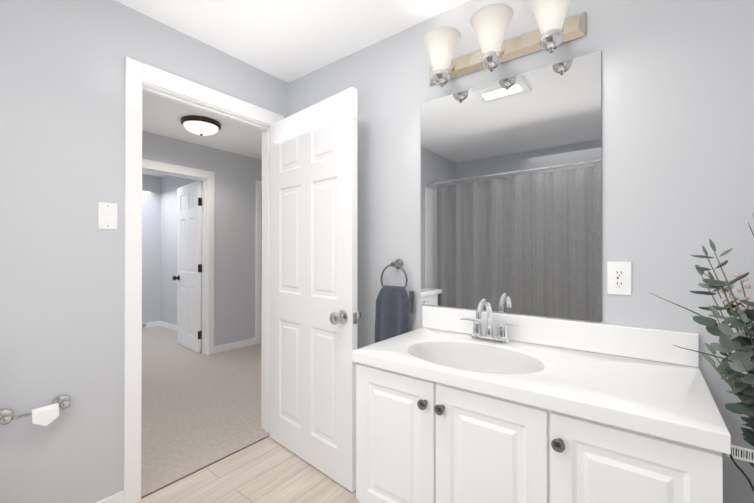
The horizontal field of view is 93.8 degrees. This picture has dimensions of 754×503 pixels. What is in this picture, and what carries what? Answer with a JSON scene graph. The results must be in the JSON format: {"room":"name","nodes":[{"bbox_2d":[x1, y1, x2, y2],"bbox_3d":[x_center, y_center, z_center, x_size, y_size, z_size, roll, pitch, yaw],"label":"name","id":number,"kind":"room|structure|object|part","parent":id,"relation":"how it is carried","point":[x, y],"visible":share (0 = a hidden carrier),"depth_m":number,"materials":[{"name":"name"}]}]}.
{"room":"bathroom","nodes":[
{"label":"bathroom","id":0,"kind":"room"},
{"bbox_2d":[0,0,287,502],"bbox_3d":[-0.324,-0.094,2.928,0.120,2.620,6.870,0,0,37],"label":"wall","id":1,"kind":"structure","parent":0,"point":[62,106],"depth_m":1.51,"materials":[{"name":"grey paint"}]},
{"bbox_2d":[0,395,69,425],"bbox_3d":[-1.356,0.649,1.401,0.080,0.085,0.227,0,0,37],"label":"toilet paper holder","id":2,"kind":"object","parent":1,"relation":"attached to","point":[45,415],"visible":1,"depth_m":1.39,"materials":[{"name":"silver metal"}]},
{"bbox_2d":[98,202,116,228],"bbox_3d":[-1.236,-0.164,1.620,0.010,0.120,0.072,0,0,37],"label":"light switch","id":3,"kind":"object","parent":1,"relation":"attached to","point":[107,215],"visible":1,"depth_m":1.62,"materials":[{"name":"white plastic"}]},
{"bbox_2d":[96,490,123,502],"bbox_3d":[-1.738,1.166,0.955,0.013,0.082,1.786,0,0,37],"label":"baseboard","id":4,"kind":"structure","parent":1,"relation":"attached to","point":[118,497],"depth_m":1.63,"materials":[{"name":"white wood"}]},
{"bbox_2d":[123,57,283,502],"bbox_3d":[-0.972,0.145,2.075,0.156,2.135,0.918,0,0,37],"label":"door frame","id":5,"kind":"structure","parent":1,"relation":"attached to","point":[141,78],"depth_m":1.71,"materials":[{"name":"white wood"}]},
{"bbox_2d":[269,87,360,491],"bbox_3d":[-0.401,0.189,2.045,0.808,2.030,0.187,0,0,43],"label":"bathroom door","id":6,"kind":"structure","parent":1,"relation":"in","point":[315,314],"depth_m":1.97,"materials":[{"name":"white wood"}]},
{"bbox_3d":[-0.146,0.336,1.809,0.114,0.072,0.187,0,0,43],"label":"knob","id":7,"kind":"part","parent":6,"relation":"part of","materials":[{"name":"silver metal"}]},
{"bbox_2d":[160,175,201,330],"bbox_3d":[-2.686,-0.083,5.222,2.140,2.620,0.120,0,0,37],"label":"wall","id":8,"kind":"structure","parent":0,"point":[170,185],"depth_m":5.61,"materials":[{"name":"grey paint"}]},
{"bbox_2d":[159,321,176,330],"bbox_3d":[-2.715,1.185,5.154,2.110,0.082,0.013,0,0,37],"label":"baseboard","id":9,"kind":"structure","parent":8,"relation":"attached to","point":[166,325],"depth_m":5.60,"materials":[{"name":"white wood"}]},
{"bbox_2d":[142,174,261,322],"bbox_3d":[-3.864,-0.082,5.541,0.120,2.620,7.000,0,0,37],"label":"wall","id":10,"kind":"structure","parent":0,"point":[151,232],"depth_m":5.72,"materials":[{"name":"grey paint"}]},
{"bbox_2d":[142,321,158,328],"bbox_3d":[-4.749,1.181,4.260,0.016,0.082,3.900,0,0,37],"label":"baseboard","id":11,"kind":"structure","parent":10,"relation":"attached to","point":[152,324],"depth_m":5.71,"materials":[{"name":"white wood"}]},
{"bbox_2d":[142,131,261,346],"bbox_3d":[-2.066,-0.088,4.172,0.120,2.620,7.000,0,0,37],"label":"wall","id":12,"kind":"structure","parent":0,"point":[237,176],"depth_m":4.38,"materials":[{"name":"grey paint"}]},
{"bbox_2d":[142,159,214,354],"bbox_3d":[-2.269,0.136,3.904,0.156,2.170,0.880,0,0,37],"label":"door frame","id":13,"kind":"structure","parent":12,"relation":"attached to","point":[206,178],"depth_m":4.17,"materials":[{"name":"white wood"}]},
{"bbox_2d":[172,181,201,352],"bbox_3d":[-2.394,0.184,4.475,0.746,2.062,0.187,0,0,43],"label":"hall door","id":14,"kind":"structure","parent":12,"relation":"in","point":[189,264],"depth_m":4.42,"materials":[{"name":"white wood"}]},
{"bbox_3d":[-2.624,0.349,4.691,0.114,0.072,0.187,0,0,43],"label":"knob","id":15,"kind":"part","parent":14,"relation":"part of","materials":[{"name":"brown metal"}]},
{"bbox_2d":[214,338,255,353],"bbox_3d":[-1.776,1.182,4.436,0.013,0.082,0.560,0,0,37],"label":"baseboard","id":16,"kind":"structure","parent":12,"relation":"attached to","point":[232,346],"depth_m":4.42,"materials":[{"name":"white wood"}]},
{"bbox_2d":[256,180,261,343],"bbox_3d":[-1.381,0.141,5.070,0.156,2.170,0.910,0,0,37],"label":"door frame","id":17,"kind":"structure","parent":12,"relation":"attached to","point":[258,258],"depth_m":4.69,"materials":[{"name":"white wood"}]},
{"bbox_2d":[142,93,261,192],"bbox_3d":[-2.114,-1.318,4.214,4.280,0.160,7.000,0,0,37],"label":"ceiling","id":18,"kind":"structure","parent":0,"point":[161,117],"depth_m":3.62,"materials":[{"name":"white paint"}]},
{"bbox_2d":[180,115,220,135],"bbox_3d":[-1.687,-1.177,3.386,0.352,0.128,0.352,0,0,37],"label":"flush-mount light","id":19,"kind":"object","parent":18,"relation":"attached to","point":[201,125],"visible":1,"depth_m":3.29,"materials":[{"name":"white glass"}]},
{"bbox_2d":[141,326,268,496],"bbox_3d":[-2.114,1.247,4.202,4.520,0.050,7.000,0,0,37],"label":"floor","id":20,"kind":"structure","parent":0,"point":[199,410],"depth_m":2.78,"materials":[{"name":"beige carpet"}]},
{"bbox_2d":[141,435,268,498],"bbox_3d":[-0.924,1.211,2.035,0.010,0.004,0.768,0,0,37],"label":"threshold strip","id":21,"kind":"object","parent":20,"relation":"on","point":[202,468],"depth_m":1.96,"materials":[{"name":"grey"}]},
{"bbox_2d":[137,437,358,502],"bbox_3d":[-0.388,1.231,0.533,2.670,0.050,2.990,0,0,37],"label":"floor","id":22,"kind":"structure","parent":0,"point":[268,470],"depth_m":1.84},
{"bbox_2d":[352,298,730,502],"bbox_3d":[0.476,0.701,1.245,1.032,1.016,0.570,0,0,37],"label":"bathroom vanity","id":23,"kind":"object","parent":22,"relation":"on","point":[454,405],"visible":1,"depth_m":1.08,"materials":[{"name":"white wood"}]},
{"bbox_3d":[0.058,0.690,1.258,0.332,0.514,0.019,0,0,37],"label":"door","id":24,"kind":"part","parent":23,"relation":"part of","materials":[{"name":"white wood"}]},
{"bbox_2d":[461,298,519,343],"bbox_3d":[0.447,0.286,1.458,0.250,0.186,0.162,0,0,37],"label":"faucet","id":25,"kind":"object","parent":23,"relation":"on","point":[478,337],"depth_m":1.48,"materials":[{"name":"silver metal"}]},
{"bbox_3d":[0.328,0.689,1.052,0.332,0.514,0.019,0,0,37],"label":"door","id":26,"kind":"part","parent":23,"relation":"part of","materials":[{"name":"white wood"}]},
{"bbox_2d":[422,305,698,366],"bbox_3d":[0.642,0.325,1.466,1.032,0.108,0.020,0,0,37],"label":"backsplash","id":27,"kind":"structure","parent":23,"relation":"on","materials":[{"name":"white stone"}]},
{"bbox_3d":[0.599,0.688,0.846,0.332,0.514,0.019,0,0,37],"label":"door","id":28,"kind":"part","parent":23,"relation":"part of","materials":[{"name":"white wood"}]},
{"bbox_2d":[651,213,753,502],"bbox_3d":[0.906,0.552,0.830,0.418,1.310,0.609,0,0,37],"label":"potted plant","id":29,"kind":"object","parent":22,"relation":"on","point":[732,367],"visible":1,"depth_m":0.86,"materials":[{"name":"green plant"}]},
{"bbox_3d":[0.777,0.818,0.709,0.089,0.770,0.262,0,0,37],"label":"cord","id":30,"kind":"part","parent":29,"relation":"part of","materials":[{"name":"black plastic"}]},
{"bbox_2d":[115,0,468,82],"bbox_3d":[-0.436,-1.278,0.581,2.550,0.200,2.750,0,0,37],"label":"ceiling","id":31,"kind":"structure","parent":0,"point":[287,41],"depth_m":1.82,"materials":[{"name":"white paint"}]},
{"bbox_2d":[288,0,753,502],"bbox_3d":[0.481,-0.099,1.681,2.670,2.620,0.120,0,0,37],"label":"wall","id":32,"kind":"structure","parent":0,"point":[677,109],"depth_m":1.26,"materials":[{"name":"grey paint"}]},
{"bbox_2d":[374,259,413,342],"bbox_3d":[0.092,0.293,1.850,0.238,0.507,0.078,0,0,37],"label":"towel ring","id":33,"kind":"object","parent":32,"relation":"attached to","point":[394,309],"visible":0.83,"depth_m":1.82,"materials":[{"name":"blue fabric"}]},
{"bbox_2d":[374,285,413,342],"bbox_3d":[0.086,0.363,1.842,0.238,0.367,0.058,0,0,37],"label":"towel","id":34,"kind":"object","parent":33,"relation":"hanging from","point":[394,307],"depth_m":1.82,"materials":[{"name":"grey fabric"}]},
{"bbox_2d":[423,0,585,86],"bbox_3d":[0.478,-0.863,1.486,0.675,0.222,0.197,0,0,37],"label":"sconce","id":35,"kind":"object","parent":32,"relation":"attached to","point":[556,29],"visible":1,"depth_m":1.45,"materials":[{"name":"white glass"}]},
{"bbox_2d":[421,51,601,321],"bbox_3d":[0.534,-0.245,1.561,0.779,1.020,0.006,0,0,37],"label":"mirror","id":36,"kind":"object","parent":32,"relation":"attached to","point":[511,194],"visible":1,"depth_m":1.50,"materials":[{"name":"white mirror"}]},
{"bbox_2d":[607,261,630,294],"bbox_3d":[0.886,0.097,1.290,0.072,0.120,0.008,0,0,37],"label":"outlet","id":37,"kind":"object","parent":32,"relation":"attached to","point":[618,277],"visible":1,"depth_m":1.29,"materials":[{"name":"white plastic"}]}
]}

